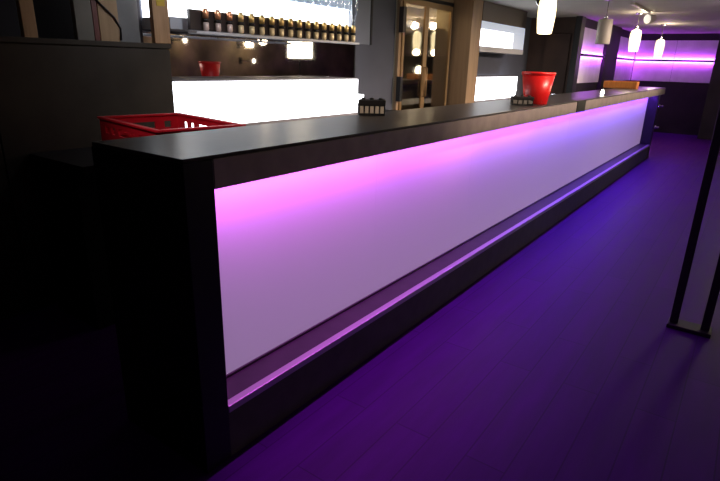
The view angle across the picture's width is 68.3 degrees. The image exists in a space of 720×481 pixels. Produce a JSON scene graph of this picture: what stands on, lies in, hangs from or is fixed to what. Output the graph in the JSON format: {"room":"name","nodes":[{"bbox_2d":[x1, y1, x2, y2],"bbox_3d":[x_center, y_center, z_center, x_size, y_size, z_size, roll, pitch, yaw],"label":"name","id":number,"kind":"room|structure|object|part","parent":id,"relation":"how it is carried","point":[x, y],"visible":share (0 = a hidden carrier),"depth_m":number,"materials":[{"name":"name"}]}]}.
{"room":"entertainment venue","nodes":[
{"label":"entertainment venue","id":0,"kind":"room"},
{"bbox_2d":[139,0,531,112],"bbox_3d":[-0.849,-1.282,4.750,0.100,2.260,12.950,14,22,33],"label":"wall","id":1,"kind":"structure","parent":0,"point":[374,63],"depth_m":6.00,"materials":[{"name":"grey paint"}]},
{"bbox_2d":[0,0,142,42],"bbox_3d":[-3.010,-1.071,1.550,0.019,0.728,5.170,14,22,33],"label":"trim","id":2,"kind":"structure","parent":1,"relation":"attached to","point":[53,18],"depth_m":3.14,"materials":[{"name":"paint"}]},
{"bbox_2d":[141,0,351,41],"bbox_3d":[-0.776,-1.955,4.209,0.315,0.634,1.970,14,22,33],"label":"box","id":3,"kind":"object","parent":1,"relation":"attached to","point":[337,12],"visible":0.49,"depth_m":4.08,"materials":[{"name":"white"}]},
{"bbox_2d":[187,9,358,44],"bbox_3d":[-0.592,-1.655,4.170,0.150,0.150,1.800,14,22,33],"label":"shelf","id":4,"kind":"object","parent":3,"relation":"attached to","point":[194,16],"visible":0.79,"depth_m":3.90,"materials":[{"name":"grey"}]},
{"bbox_2d":[202,8,208,30],"bbox_3d":[-1.022,-1.608,3.482,0.072,0.443,0.072,14,22,33],"label":"bottle","id":5,"kind":"object","parent":4,"relation":"on","point":[205,19],"visible":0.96,"depth_m":3.52,"materials":[{"name":"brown glass"}]},
{"bbox_2d":[214,10,221,31],"bbox_3d":[-0.961,-1.633,3.561,0.072,0.443,0.072,14,22,33],"label":"bottle","id":6,"kind":"object","parent":4,"relation":"on","point":[217,20],"visible":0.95,"depth_m":3.60,"materials":[{"name":"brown glass"}]},
{"bbox_2d":[226,11,232,32],"bbox_3d":[-0.901,-1.658,3.640,0.072,0.443,0.072,14,22,33],"label":"bottle","id":7,"kind":"object","parent":4,"relation":"on","point":[229,22],"visible":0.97,"depth_m":3.67,"materials":[{"name":"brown glass"}]},
{"bbox_2d":[238,13,243,33],"bbox_3d":[-0.841,-1.683,3.719,0.072,0.443,0.072,14,22,33],"label":"bottle","id":8,"kind":"object","parent":4,"relation":"on","point":[240,15],"visible":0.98,"depth_m":3.75,"materials":[{"name":"gold glass"}]},
{"bbox_2d":[248,14,254,34],"bbox_3d":[-0.780,-1.708,3.798,0.072,0.443,0.072,14,22,33],"label":"bottle","id":9,"kind":"object","parent":4,"relation":"on","point":[251,16],"visible":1,"depth_m":3.83,"materials":[{"name":"gold glass"}]},
{"bbox_2d":[259,15,264,35],"bbox_3d":[-0.720,-1.732,3.877,0.072,0.443,0.072,14,22,33],"label":"bottle","id":10,"kind":"object","parent":4,"relation":"on","point":[261,17],"visible":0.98,"depth_m":3.91,"materials":[{"name":"gold glass"}]},
{"bbox_2d":[269,16,274,35],"bbox_3d":[-0.660,-1.757,3.956,0.072,0.443,0.072,14,22,33],"label":"bottle","id":11,"kind":"object","parent":4,"relation":"on","point":[271,19],"visible":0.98,"depth_m":3.99,"materials":[{"name":"gold glass"}]},
{"bbox_2d":[279,17,284,36],"bbox_3d":[-0.599,-1.782,4.035,0.072,0.443,0.072,14,22,33],"label":"bottle","id":12,"kind":"object","parent":4,"relation":"on","point":[281,20],"visible":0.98,"depth_m":4.07,"materials":[{"name":"gold glass"}]},
{"bbox_2d":[288,18,293,37],"bbox_3d":[-0.539,-1.807,4.114,0.072,0.443,0.072,14,22,33],"label":"bottle","id":13,"kind":"object","parent":4,"relation":"on","point":[290,21],"visible":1,"depth_m":4.15,"materials":[{"name":"gold glass"}]},
{"bbox_2d":[297,19,301,37],"bbox_3d":[-0.479,-1.832,4.193,0.072,0.443,0.072,14,22,33],"label":"bottle","id":14,"kind":"object","parent":4,"relation":"on","point":[299,21],"visible":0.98,"depth_m":4.22,"materials":[{"name":"gold glass"}]},
{"bbox_2d":[305,20,310,38],"bbox_3d":[-0.418,-1.857,4.272,0.072,0.443,0.072,14,22,33],"label":"bottle","id":15,"kind":"object","parent":4,"relation":"on","point":[308,22],"visible":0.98,"depth_m":4.30,"materials":[{"name":"gold glass"}]},
{"bbox_2d":[314,21,318,39],"bbox_3d":[-0.358,-1.882,4.351,0.072,0.443,0.072,14,22,33],"label":"bottle","id":16,"kind":"object","parent":4,"relation":"on","point":[316,24],"visible":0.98,"depth_m":4.38,"materials":[{"name":"gold glass"}]},
{"bbox_2d":[322,22,326,39],"bbox_3d":[-0.298,-1.907,4.430,0.072,0.443,0.072,14,22,33],"label":"bottle","id":17,"kind":"object","parent":4,"relation":"on","point":[324,25],"visible":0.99,"depth_m":4.46,"materials":[{"name":"gold glass"}]},
{"bbox_2d":[329,23,334,40],"bbox_3d":[-0.238,-1.932,4.509,0.072,0.443,0.072,14,22,33],"label":"bottle","id":18,"kind":"object","parent":4,"relation":"on","point":[331,31],"visible":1,"depth_m":4.54,"materials":[{"name":"gold glass"}]},
{"bbox_2d":[337,24,341,40],"bbox_3d":[-0.177,-1.957,4.588,0.072,0.443,0.072,14,22,33],"label":"bottle","id":19,"kind":"object","parent":4,"relation":"on","point":[339,27],"visible":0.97,"depth_m":4.62,"materials":[{"name":"gold glass"}]},
{"bbox_2d":[344,25,348,41],"bbox_3d":[-0.117,-1.982,4.667,0.072,0.443,0.072,14,22,33],"label":"bottle","id":20,"kind":"object","parent":4,"relation":"on","point":[346,27],"visible":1,"depth_m":4.70,"materials":[{"name":"gold glass"}]},
{"bbox_2d":[351,26,355,41],"bbox_3d":[-0.057,-2.007,4.746,0.072,0.443,0.072,14,22,33],"label":"bottle","id":21,"kind":"object","parent":4,"relation":"on","point":[353,28],"visible":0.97,"depth_m":4.78,"materials":[{"name":"gold glass"}]},
{"bbox_2d":[142,30,355,77],"bbox_3d":[-0.779,-1.448,4.686,0.011,0.620,2.455,14,22,33],"label":"mirror","id":22,"kind":"object","parent":1,"relation":"attached to","point":[191,55],"visible":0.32,"depth_m":4.48,"materials":[{"name":"clear glass"}]},
{"bbox_2d":[352,0,370,44],"bbox_3d":[-0.106,-2.319,5.344,0.014,0.635,0.725,14,22,33],"label":"wall panel","id":23,"kind":"object","parent":1,"relation":"attached to","point":[361,9],"visible":0.44,"depth_m":5.53,"materials":[{"name":"grey paint"}]},
{"bbox_2d":[370,0,372,44],"bbox_3d":[0.121,-2.412,5.637,0.019,0.635,0.030,14,22,33],"label":"trim","id":24,"kind":"structure","parent":1,"relation":"attached to","point":[371,15],"depth_m":5.66,"materials":[{"name":"black"}]},
{"bbox_2d":[479,1,526,54],"bbox_3d":[1.992,-3.101,7.837,0.315,0.634,1.660,14,22,33],"label":"wall shelf","id":25,"kind":"object","parent":1,"relation":"attached to","point":[502,27],"visible":0.79,"depth_m":7.67,"materials":[{"name":"white"}]},
{"bbox_2d":[0,132,719,480],"bbox_3d":[3.470,-0.085,5.236,8.200,0.100,18.200,14,22,33],"label":"floor","id":26,"kind":"structure","parent":0,"point":[561,361],"depth_m":2.52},
{"bbox_2d":[0,36,174,320],"bbox_3d":[-2.354,-0.201,2.561,0.323,1.530,3.277,14,22,33],"label":"cabinet","id":27,"kind":"object","parent":26,"relation":"on","point":[53,92],"visible":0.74,"depth_m":3.03,"materials":[{"name":"black wood"}]},
{"bbox_3d":[-2.239,-0.201,2.469,0.018,1.395,1.082,14,22,33],"label":"door","id":28,"kind":"part","parent":27,"relation":"part of","materials":[{"name":"black wood"}]},
{"bbox_2d":[15,0,37,37],"bbox_3d":[-1.807,-1.452,2.810,0.040,0.709,0.072,14,22,33],"label":"timber post","id":29,"kind":"object","parent":27,"relation":"on","point":[25,8],"visible":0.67,"depth_m":2.88,"materials":[{"name":"brown wood"}]},
{"bbox_2d":[70,0,94,39],"bbox_3d":[-1.627,-1.508,3.053,0.040,0.669,0.103,14,22,33],"label":"board","id":30,"kind":"object","parent":27,"relation":"on","point":[81,13],"visible":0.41,"depth_m":3.11,"materials":[{"name":"grey wood"}]},
{"bbox_2d":[90,0,100,40],"bbox_3d":[-1.585,-1.544,3.100,0.040,0.709,0.032,14,22,33],"label":"post","id":31,"kind":"object","parent":27,"relation":"on","point":[92,2],"visible":0.59,"depth_m":3.17,"materials":[{"name":"red wood"}]},
{"bbox_2d":[96,0,120,41],"bbox_3d":[-1.537,-1.545,3.170,0.040,0.669,0.127,14,22,33],"label":"board","id":32,"kind":"object","parent":27,"relation":"on","point":[109,30],"visible":0.67,"depth_m":3.23,"materials":[{"name":"beige wood"}]},
{"bbox_2d":[95,0,121,39],"bbox_3d":[-1.522,-1.339,3.220,0.017,0.230,0.155,14,22,33],"label":"cord","id":33,"kind":"object","parent":32,"relation":"hanging from","point":[97,1],"visible":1,"depth_m":3.24,"materials":[{"name":"black plastic"}]},
{"bbox_2d":[116,0,140,42],"bbox_3d":[-1.470,-1.584,3.290,0.040,0.669,0.146,14,22,33],"label":"board","id":34,"kind":"object","parent":27,"relation":"on","point":[127,11],"visible":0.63,"depth_m":3.35,"materials":[{"name":"grey wood"}]},
{"bbox_2d":[148,0,170,43],"bbox_3d":[-1.281,-1.617,3.343,0.043,0.709,0.115,14,22,33],"label":"board","id":35,"kind":"object","parent":27,"relation":"on","point":[158,9],"visible":0.93,"depth_m":3.40,"materials":[{"name":"brown wood"}]},
{"bbox_2d":[91,87,665,473],"bbox_3d":[2.218,-0.951,5.735,0.603,1.160,9.984,14,22,33],"label":"bar counter","id":36,"kind":"object","parent":26,"relation":"on","point":[251,269],"depth_m":2.35,"materials":[{"name":"white plastic"}]},
{"bbox_3d":[-0.721,0.248,1.955,0.518,1.148,0.114,14,22,33],"label":"panel","id":37,"kind":"part","parent":36,"relation":"part of","materials":[{"name":"black laminate"}]},
{"bbox_3d":[-0.271,0.050,2.378,0.020,0.813,1.162,14,22,33],"label":"panel","id":38,"kind":"part","parent":36,"relation":"part of","materials":[{"name":"grey plastic"}]},
{"bbox_2d":[358,97,385,115],"bbox_3d":[0.069,-0.777,3.074,0.156,0.096,0.094,2,19,0],"label":"caddy","id":39,"kind":"object","parent":36,"relation":"on","point":[373,107],"visible":1,"depth_m":3.03,"materials":[{"name":"black plastic"}]},
{"bbox_2d":[359,106,384,115],"bbox_3d":[0.068,-0.756,3.081,0.150,0.053,0.090,2,19,0],"label":"tray","id":40,"kind":"object","parent":39,"relation":"on","point":[363,110],"depth_m":3.04,"materials":[{"name":"black plastic"}]},
{"bbox_3d":[0.070,-0.802,3.066,0.156,0.043,0.094,2,19,0],"label":"lid","id":41,"kind":"part","parent":39,"relation":"part of","materials":[{"name":"black plastic"}]},
{"bbox_2d":[92,87,663,162],"bbox_3d":[2.196,-1.504,5.576,0.514,0.012,9.976,14,22,33],"label":"countertop","id":42,"kind":"structure","parent":36,"relation":"on","point":[184,147],"depth_m":2.30,"materials":[{"name":"black stone"}]},
{"bbox_3d":[0.413,-0.233,3.274,0.020,0.813,1.162,14,22,33],"label":"panel","id":43,"kind":"part","parent":36,"relation":"part of","materials":[{"name":"grey plastic"}]},
{"bbox_3d":[2.125,-0.553,5.636,0.009,0.011,9.298,14,22,33],"label":"panel trim","id":44,"kind":"part","parent":36,"relation":"part of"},
{"bbox_3d":[2.235,-0.506,5.566,0.036,0.030,9.298,14,22,33],"label":"edge trim","id":45,"kind":"part","parent":36,"relation":"part of","materials":[{"name":"silver metal"}]},
{"bbox_3d":[1.097,-0.516,4.170,0.020,0.813,1.162,14,22,33],"label":"panel","id":46,"kind":"part","parent":36,"relation":"part of","materials":[{"name":"grey plastic"}]},
{"bbox_2d":[510,95,533,105],"bbox_3d":[1.273,-1.103,4.173,0.166,0.076,0.084,3,19,4],"label":"caddy","id":47,"kind":"object","parent":36,"relation":"on","point":[528,100],"visible":1,"depth_m":4.14,"materials":[{"name":"black plastic"}]},
{"bbox_2d":[510,99,533,105],"bbox_3d":[1.273,-1.087,4.178,0.160,0.040,0.080,3,19,4],"label":"tray","id":48,"kind":"object","parent":47,"relation":"on","point":[527,102],"depth_m":4.14,"materials":[{"name":"black plastic"}]},
{"bbox_3d":[1.274,-1.123,4.166,0.166,0.035,0.084,3,19,4],"label":"lid","id":49,"kind":"part","parent":47,"relation":"part of","materials":[{"name":"black plastic"}]},
{"bbox_2d":[522,71,555,104],"bbox_3d":[1.440,-1.240,4.320,0.266,0.250,0.266,8,20,17],"label":"bucket","id":50,"kind":"object","parent":36,"relation":"on","point":[538,85],"visible":0.91,"depth_m":4.23,"materials":[{"name":"red plastic"}]},
{"bbox_3d":[1.781,-0.799,5.067,0.020,0.813,1.162,14,22,33],"label":"panel","id":51,"kind":"part","parent":36,"relation":"part of","materials":[{"name":"grey plastic"}]},
{"bbox_3d":[2.465,-1.083,5.963,0.020,0.813,1.162,14,22,33],"label":"panel","id":52,"kind":"part","parent":36,"relation":"part of","materials":[{"name":"grey plastic"}]},
{"bbox_3d":[3.148,-1.366,6.859,0.020,0.813,1.162,14,22,33],"label":"panel","id":53,"kind":"part","parent":36,"relation":"part of","materials":[{"name":"grey plastic"}]},
{"bbox_2d":[603,81,638,88],"bbox_3d":[4.129,-2.462,8.393,0.470,0.105,0.356,13,22,30],"label":"wooden box","id":54,"kind":"object","parent":36,"relation":"on","point":[607,84],"visible":0.99,"depth_m":8.25,"materials":[{"name":"orange wood"}]},
{"bbox_3d":[3.832,-1.649,7.755,0.020,0.813,1.162,14,22,33],"label":"panel","id":55,"kind":"part","parent":36,"relation":"part of","materials":[{"name":"grey plastic"}]},
{"bbox_3d":[4.516,-1.932,8.651,0.020,0.813,1.162,14,22,33],"label":"panel","id":56,"kind":"part","parent":36,"relation":"part of","materials":[{"name":"grey plastic"}]},
{"bbox_3d":[4.819,-1.999,9.232,0.518,1.050,0.120,14,22,33],"label":"panel","id":57,"kind":"part","parent":36,"relation":"part of","materials":[{"name":"black laminate"}]},
{"bbox_2d":[392,0,453,109],"bbox_3d":[0.620,-1.934,6.893,0.600,2.205,1.340,14,22,33],"label":"door","id":58,"kind":"structure","parent":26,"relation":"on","point":[423,28],"depth_m":7.12,"materials":[{"name":"beige wood"}]},
{"bbox_3d":[0.425,-1.768,6.282,0.048,2.070,0.050,14,22,33],"label":"trim","id":59,"kind":"part","parent":58,"relation":"part of","materials":[{"name":"beige wood"}]},
{"bbox_2d":[401,107,417,109],"bbox_3d":[0.575,-1.714,7.009,0.390,0.012,1.260,14,22,33],"label":"shelf","id":60,"kind":"object","parent":58,"relation":"attached to","point":[402,108],"depth_m":7.31,"materials":[{"name":"brown wood"}]},
{"bbox_3d":[0.623,-1.846,6.513,0.030,2.040,0.573,14,22,32],"label":"door","id":61,"kind":"part","parent":58,"relation":"part of","materials":[{"name":"brown metal"}]},
{"bbox_2d":[403,81,440,84],"bbox_3d":[0.584,-2.046,6.898,0.390,0.012,1.260,14,22,33],"label":"shelf","id":62,"kind":"object","parent":58,"relation":"attached to","point":[404,82],"depth_m":7.25,"materials":[{"name":"black wood"}]},
{"bbox_2d":[404,53,442,55],"bbox_3d":[0.592,-2.377,6.786,0.390,0.012,1.260,14,22,33],"label":"shelf","id":63,"kind":"object","parent":58,"relation":"attached to","point":[405,54],"depth_m":7.18,"materials":[{"name":"brown metal"}]},
{"bbox_3d":[0.800,-1.990,6.673,0.038,0.373,0.014,14,22,32],"label":"handle","id":64,"kind":"part","parent":58,"relation":"part of","materials":[{"name":"brown wood"}]},
{"bbox_2d":[406,24,444,29],"bbox_3d":[0.601,-2.690,6.681,0.390,0.012,1.260,14,22,33],"label":"shelf","id":65,"kind":"object","parent":58,"relation":"attached to","point":[408,26],"depth_m":6.91,"materials":[{"name":"brown wood"}]},
{"bbox_3d":[0.827,-2.004,6.718,0.038,0.373,0.014,15,23,34],"label":"handle","id":66,"kind":"part","parent":58,"relation":"part of","materials":[{"name":"brown wood"}]},
{"bbox_3d":[0.981,-1.998,6.995,0.030,2.040,0.651,15,23,34],"label":"door","id":67,"kind":"part","parent":58,"relation":"part of","materials":[{"name":"brown wood"}]},
{"bbox_3d":[0.798,-1.940,6.767,0.045,2.105,1.320,14,22,33],"label":"frame","id":68,"kind":"part","parent":58,"relation":"part of","materials":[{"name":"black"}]},
{"bbox_2d":[666,106,719,338],"bbox_3d":[1.971,-0.451,2.815,0.225,2.060,0.120,14,22,33],"label":"metal frame","id":69,"kind":"object","parent":26,"relation":"on","point":[704,330],"visible":1,"depth_m":3.01,"materials":[{"name":"black metal"}]},
{"bbox_3d":[1.945,0.513,3.139,0.225,0.025,0.120,14,22,33],"label":"foot plate","id":70,"kind":"part","parent":69,"relation":"part of","materials":[{"name":"black metal"}]},
{"bbox_3d":[0.862,-0.996,6.194,0.450,0.884,8.450,14,22,33],"label":"base cabinet","id":71,"kind":"object","parent":26,"relation":"on","visible":0},
{"bbox_2d":[29,110,396,174],"bbox_3d":[0.760,-1.463,6.124,0.890,0.040,8.450,14,22,33],"label":"countertop","id":72,"kind":"structure","parent":71,"relation":"on","point":[78,160],"depth_m":2.83,"materials":[{"name":"black laminate"}]},
{"bbox_2d":[97,112,245,140],"bbox_3d":[-0.927,-0.472,2.608,0.436,0.234,0.676,-16,25,-42],"label":"crate","id":73,"kind":"object","parent":72,"relation":"on","point":[124,125],"visible":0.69,"depth_m":2.65,"materials":[{"name":"red plastic"}]},
{"bbox_2d":[172,77,363,127],"bbox_3d":[-0.712,-1.206,4.579,0.310,0.372,2.250,14,22,33],"label":"counter panel","id":74,"kind":"object","parent":72,"relation":"on","point":[261,100],"visible":0.74,"depth_m":4.29,"materials":[{"name":"white"}]},
{"bbox_3d":[-0.762,-1.032,4.571,0.310,0.044,2.095,14,22,33],"label":"board","id":75,"kind":"part","parent":74,"relation":"part of","materials":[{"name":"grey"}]},
{"bbox_2d":[474,75,516,102],"bbox_3d":[1.979,-2.320,8.106,0.310,0.372,1.680,14,22,33],"label":"light panel","id":76,"kind":"object","parent":72,"relation":"on","point":[488,87],"visible":0.69,"depth_m":7.91,"materials":[{"name":"white plastic"}]},
{"bbox_3d":[1.942,-2.151,8.114,0.310,0.044,1.565,14,22,33],"label":"board","id":77,"kind":"part","parent":76,"relation":"part of","materials":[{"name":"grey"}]},
{"bbox_2d":[447,0,483,104],"bbox_3d":[1.389,-2.094,7.344,0.320,2.260,0.300,14,22,33],"label":"wall pillar","id":78,"kind":"structure","parent":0,"point":[467,16],"depth_m":7.07,"materials":[{"name":"beige wood"}]},
{"bbox_2d":[526,17,575,92],"bbox_3d":[3.314,-2.788,9.560,0.900,2.260,0.100,14,22,33],"label":"wall","id":79,"kind":"structure","parent":0,"point":[562,25],"depth_m":9.36,"materials":[{"name":"brown paint"}]},
{"bbox_2d":[542,33,571,94],"bbox_3d":[3.388,-2.611,9.446,0.420,2.000,0.075,14,22,33],"label":"door","id":80,"kind":"structure","parent":79,"relation":"in","point":[557,46],"depth_m":9.26,"materials":[{"name":"brown paint"}]},
{"bbox_2d":[566,16,585,92],"bbox_3d":[3.671,-2.665,9.223,0.100,2.260,0.240,14,22,33],"label":"wall","id":81,"kind":"structure","parent":0,"point":[580,20],"depth_m":8.98,"materials":[{"name":"black"}]},
{"bbox_2d":[483,0,719,33],"bbox_3d":[3.530,-2.321,4.484,8.200,0.100,18.200,14,22,33],"label":"ceiling","id":82,"kind":"structure","parent":0,"point":[680,16],"depth_m":7.97,"materials":[{"name":"paint"}]},
{"bbox_2d":[537,0,556,33],"bbox_3d":[1.682,-2.129,4.749,0.158,0.524,0.158,14,22,33],"label":"pendant lamp","id":83,"kind":"object","parent":82,"relation":"hanging from","point":[546,14],"visible":1,"depth_m":4.73,"materials":[{"name":"white glass"}]},
{"bbox_2d":[595,2,612,43],"bbox_3d":[2.994,-2.673,6.469,0.168,0.524,0.168,14,22,33],"label":"pendant lamp","id":84,"kind":"object","parent":82,"relation":"hanging from","point":[604,28],"visible":1,"depth_m":6.45,"materials":[{"name":"beige"}]},
{"bbox_3d":[2.991,-2.559,6.507,0.168,0.285,0.168,14,22,33],"label":"lamp shade","id":85,"kind":"part","parent":84,"relation":"part of","materials":[{"name":"beige"}]},
{"bbox_2d":[628,12,643,51],"bbox_3d":[4.170,-3.146,8.015,0.158,0.554,0.158,14,22,33],"label":"pendant lamp","id":86,"kind":"object","parent":82,"relation":"hanging from","point":[635,36],"visible":1,"depth_m":8.00,"materials":[{"name":"white glass"}]},
{"bbox_3d":[4.167,-3.032,8.054,0.158,0.315,0.158,14,22,33],"label":"lamp shade","id":87,"kind":"part","parent":86,"relation":"part of","materials":[{"name":"white glass"}]},
{"bbox_2d":[631,2,655,23],"bbox_3d":[3.905,-3.129,7.347,0.164,0.171,1.448,14,22,33],"label":"track light","id":88,"kind":"object","parent":82,"relation":"attached to","point":[649,18],"visible":1,"depth_m":7.77,"materials":[{"name":"silver metal"}]},
{"bbox_2d":[654,24,666,56],"bbox_3d":[5.611,-3.728,9.909,0.158,0.584,0.158,14,22,33],"label":"pendant lamp","id":89,"kind":"object","parent":82,"relation":"hanging from","point":[659,46],"visible":1,"depth_m":9.89,"materials":[{"name":"white glass"}]},
{"bbox_3d":[5.608,-3.600,9.952,0.158,0.315,0.158,14,22,33],"label":"lamp shade","id":90,"kind":"part","parent":89,"relation":"part of","materials":[{"name":"white glass"}]},
{"bbox_2d":[575,18,630,91],"bbox_3d":[5.193,-3.322,11.297,0.100,2.260,5.050,14,22,33],"label":"wall","id":91,"kind":"structure","parent":0,"point":[591,24],"depth_m":9.85,"materials":[{"name":"paint"}]},
{"bbox_2d":[577,27,604,82],"bbox_3d":[4.282,-3.385,9.780,0.074,0.920,1.650,14,22,33],"label":"light panel","id":92,"kind":"object","parent":91,"relation":"attached to","point":[591,58],"visible":0.68,"depth_m":9.70,"materials":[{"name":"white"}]},
{"bbox_3d":[4.290,-3.397,9.770,0.055,0.044,1.650,14,22,33],"label":"rail","id":93,"kind":"part","parent":92,"relation":"part of","materials":[{"name":"black"}]},
{"bbox_2d":[613,36,635,80],"bbox_3d":[6.048,-4.116,12.093,0.074,0.920,2.170,14,22,33],"label":"light panel","id":94,"kind":"object","parent":91,"relation":"attached to","point":[625,59],"visible":0.69,"depth_m":12.04,"materials":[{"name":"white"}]},
{"bbox_3d":[6.056,-4.128,12.083,0.055,0.044,2.170,14,22,33],"label":"rail","id":95,"kind":"part","parent":94,"relation":"part of","materials":[{"name":"black"}]},
{"bbox_2d":[596,25,621,89],"bbox_3d":[5.074,-3.224,10.997,0.080,2.260,1.060,14,22,33],"label":"wall column","id":96,"kind":"structure","parent":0,"point":[610,51],"depth_m":10.68,"materials":[{"name":"paint"}]},
{"bbox_2d":[630,33,719,135],"bbox_3d":[9.344,-3.235,11.367,6.770,2.260,0.100,14,22,33],"label":"wall","id":97,"kind":"structure","parent":0,"point":[683,103],"depth_m":12.61,"materials":[{"name":"paint"}]},
{"bbox_2d":[631,40,718,82],"bbox_3d":[7.358,-4.205,12.462,1.690,0.920,0.074,14,22,33],"label":"light panel","id":98,"kind":"object","parent":97,"relation":"attached to","point":[693,61],"visible":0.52,"depth_m":12.43,"materials":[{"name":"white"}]},
{"bbox_3d":[7.353,-4.217,12.450,1.690,0.044,0.055,14,22,33],"label":"rail","id":99,"kind":"part","parent":98,"relation":"part of","materials":[{"name":"black"}]},
{"bbox_2d":[697,39,719,139],"bbox_3d":[8.010,-3.419,11.808,0.390,2.260,0.700,14,22,33],"label":"wall","id":100,"kind":"structure","parent":0,"point":[712,103],"depth_m":11.69,"materials":[{"name":"paint"}]}
]}

